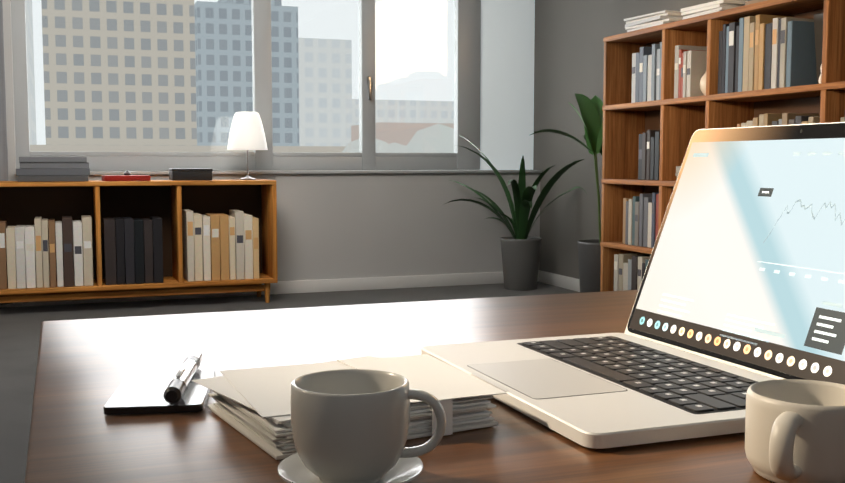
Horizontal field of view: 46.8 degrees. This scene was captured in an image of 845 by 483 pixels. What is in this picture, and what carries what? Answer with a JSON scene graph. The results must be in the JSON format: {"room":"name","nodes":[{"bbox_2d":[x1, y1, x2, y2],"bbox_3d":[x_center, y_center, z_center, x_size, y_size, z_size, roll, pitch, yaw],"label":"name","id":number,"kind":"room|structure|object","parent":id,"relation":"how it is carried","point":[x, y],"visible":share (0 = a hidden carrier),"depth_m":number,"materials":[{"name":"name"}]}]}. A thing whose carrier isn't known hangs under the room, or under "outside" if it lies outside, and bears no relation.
{"room":"office","nodes":[
{"label":"office","id":0,"kind":"room"},
{"bbox_2d":[2,0,539,280],"bbox_3d":[-1.606,-1.118,6.764,5.270,3.000,0.300,-2,5,-20],"label":"wall","id":1,"kind":"structure","parent":0,"point":[336,226],"depth_m":7.17,"materials":[{"name":"paint"}]},
{"bbox_2d":[0,0,12,304],"bbox_3d":[-2.982,-0.987,6.069,1.000,2.812,0.042,-2,5,-20],"label":"curtain","id":2,"kind":"object","parent":1,"relation":"hanging from","point":[4,176],"visible":0.52,"depth_m":6.21,"materials":[{"name":"grey fabric"}]},
{"bbox_2d":[11,0,480,170],"bbox_3d":[-1.128,-1.251,6.888,3.340,1.496,0.113,-2,5,-20],"label":"window","id":3,"kind":"structure","parent":1,"relation":"in","point":[467,50],"depth_m":6.96,"materials":[{"name":"grey plastic"}]},
{"bbox_2d":[0,270,539,306],"bbox_3d":[-1.543,0.345,6.729,5.220,0.090,0.033,-2,5,-20],"label":"baseboard","id":4,"kind":"structure","parent":1,"relation":"attached to","point":[353,284],"depth_m":7.09,"materials":[{"name":"white paint"}]},
{"bbox_2d":[90,170,541,174],"bbox_3d":[-0.858,-0.494,6.955,3.766,0.022,0.100,-2,5,-20],"label":"window sill","id":5,"kind":"structure","parent":1,"relation":"attached to","point":[304,172],"depth_m":6.98,"materials":[{"name":"grey paint"}]},
{"bbox_2d":[0,282,579,482],"bbox_3d":[-0.108,0.757,2.874,5.870,0.100,9.500,-2,5,-20],"label":"floor","id":6,"kind":"structure","parent":0,"point":[20,328],"depth_m":6.13,"materials":[{"name":"carpet"}]},
{"bbox_2d":[0,179,277,302],"bbox_3d":[-1.872,0.015,6.322,1.800,0.815,0.385,-2,5,-20],"label":"bookcase","id":7,"kind":"object","parent":6,"relation":"on","point":[88,239],"visible":1,"depth_m":6.28,"materials":[{"name":"brown wood"}]},
{"bbox_2d":[16,157,89,181],"bbox_3d":[-2.302,-0.453,6.098,0.433,0.151,0.299,-2,5,-20],"label":"books","id":8,"kind":"object","parent":7,"relation":"on","point":[50,169],"visible":1,"depth_m":5.97,"materials":[{"name":"grey paper"}]},
{"bbox_2d":[101,170,150,180],"bbox_3d":[-1.894,-0.421,6.232,0.290,0.067,0.214,-2,5,-20],"label":"book","id":9,"kind":"object","parent":7,"relation":"on","point":[127,176],"visible":0.98,"depth_m":6.16,"materials":[{"name":"red paper"}]},
{"bbox_2d":[0,209,258,288],"bbox_3d":[-1.885,0.032,6.287,1.623,0.458,0.268,-2,5,-20],"label":"books","id":10,"kind":"object","parent":7,"relation":"on","point":[216,247],"depth_m":6.17,"materials":[{"name":"beige paper"}]},
{"bbox_2d":[168,168,212,180],"bbox_3d":[-1.524,-0.441,6.411,0.262,0.076,0.197,-2,5,-20],"label":"box","id":11,"kind":"object","parent":7,"relation":"on","point":[180,174],"visible":1,"depth_m":6.33,"materials":[{"name":"grey"}]},
{"bbox_2d":[227,112,267,179],"bbox_3d":[-1.175,-0.640,6.547,0.268,0.452,0.268,-2,5,-20],"label":"lamp","id":12,"kind":"object","parent":7,"relation":"on","point":[247,133],"visible":1,"depth_m":6.45,"materials":[{"name":"white fabric"}]},
{"bbox_2d":[24,290,774,482],"bbox_3d":[0.165,0.506,0.728,0.835,0.750,1.300,-2,5,-20],"label":"desk","id":13,"kind":"object","parent":6,"relation":"on","point":[85,368],"visible":0.56,"depth_m":0.76,"materials":[{"name":"brown wood"}]},
{"bbox_2d":[103,369,215,414],"bbox_3d":[-0.211,0.121,0.796,0.073,0.006,0.130,-1,5,-7],"label":"notepad","id":14,"kind":"object","parent":13,"relation":"on","point":[138,392],"visible":0.79,"depth_m":0.77,"materials":[{"name":"black"}]},
{"bbox_2d":[163,351,202,403],"bbox_3d":[-0.196,0.109,0.806,0.014,0.015,0.152,0,5,-6],"label":"pen","id":15,"kind":"object","parent":14,"relation":"on","point":[175,390],"visible":0.98,"depth_m":0.77,"materials":[{"name":"silver"}]},
{"bbox_2d":[192,354,506,459],"bbox_3d":[-0.054,0.116,0.729,0.202,0.026,0.171,-3,5,-29],"label":"papers","id":16,"kind":"object","parent":13,"relation":"on","point":[253,405],"visible":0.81,"depth_m":0.70,"materials":[{"name":"white paper"}]},
{"bbox_2d":[277,369,445,482],"bbox_3d":[-0.035,0.112,0.569,0.098,0.061,0.085,0,5,4],"label":"cup","id":17,"kind":"object","parent":13,"relation":"on","point":[350,425],"visible":1,"depth_m":0.55,"materials":[{"name":"white ceramic"}]},
{"bbox_2d":[421,122,844,448],"bbox_3d":[0.199,0.010,0.829,0.314,0.222,0.326,-2,5,-20],"label":"laptop","id":18,"kind":"object","parent":13,"relation":"on","point":[741,291],"visible":0.94,"depth_m":0.85,"materials":[{"name":"silver metal"}]},
{"bbox_2d":[745,379,844,482],"bbox_3d":[0.227,0.116,0.580,0.073,0.050,0.095,4,6,37],"label":"mug","id":19,"kind":"object","parent":13,"relation":"on","point":[794,430],"visible":1,"depth_m":0.56,"materials":[{"name":"grey ceramic"}]},
{"bbox_2d":[445,135,585,290],"bbox_3d":[0.659,-0.203,6.959,0.880,1.142,0.992,-2,5,-20],"label":"potted plant","id":20,"kind":"object","parent":6,"relation":"on","point":[520,250],"visible":1,"depth_m":7.09,"materials":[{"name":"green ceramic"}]},
{"bbox_2d":[529,93,602,292],"bbox_3d":[1.027,-0.294,6.494,0.533,1.401,0.639,-2,5,-20],"label":"plant","id":21,"kind":"object","parent":6,"relation":"on","point":[589,251],"visible":0.42,"depth_m":6.44,"materials":[{"name":"green plant"}]},
{"bbox_2d":[600,0,844,291],"bbox_3d":[1.725,-0.319,4.941,0.302,1.705,2.650,-2,5,-20],"label":"bookcase","id":22,"kind":"object","parent":6,"relation":"on","point":[670,89],"visible":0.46,"depth_m":5.41,"materials":[{"name":"brown wood"}]},
{"bbox_2d":[624,0,766,31],"bbox_3d":[1.565,-1.246,5.284,0.267,0.085,1.379,-2,5,-20],"label":"papers","id":23,"kind":"object","parent":22,"relation":"on","point":[649,20],"visible":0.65,"depth_m":5.50,"materials":[{"name":"white paper"}]},
{"bbox_2d":[480,0,534,169],"bbox_3d":[0.649,-1.307,7.579,0.464,1.496,0.050,-2,5,-20],"label":"curtain","id":24,"kind":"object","parent":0,"point":[507,85],"depth_m":7.56,"materials":[{"name":"white fabric"}]},
{"bbox_2d":[533,0,747,278],"bbox_3d":[2.503,-0.868,3.714,0.300,3.000,8.900,-2,5,-20],"label":"wall","id":25,"kind":"structure","parent":0,"point":[570,35],"depth_m":7.15,"materials":[{"name":"paint"}]},
{"bbox_2d":[540,270,579,291],"bbox_3d":[2.405,0.598,3.643,0.016,0.090,8.590,-2,5,-20],"label":"baseboard","id":26,"kind":"structure","parent":25,"relation":"attached to","point":[558,280],"depth_m":7.30,"materials":[{"name":"white paint"}]},
{"label":"outside","id":27,"kind":"structure","parent":0,"visible":0},
{"bbox_2d":[25,0,453,170],"bbox_3d":[-11.680,-12.734,93.244,62.500,36.000,89.319,-2,5,-20],"label":"buildings","id":28,"kind":"structure","parent":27,"point":[143,73],"depth_m":58.76}
]}

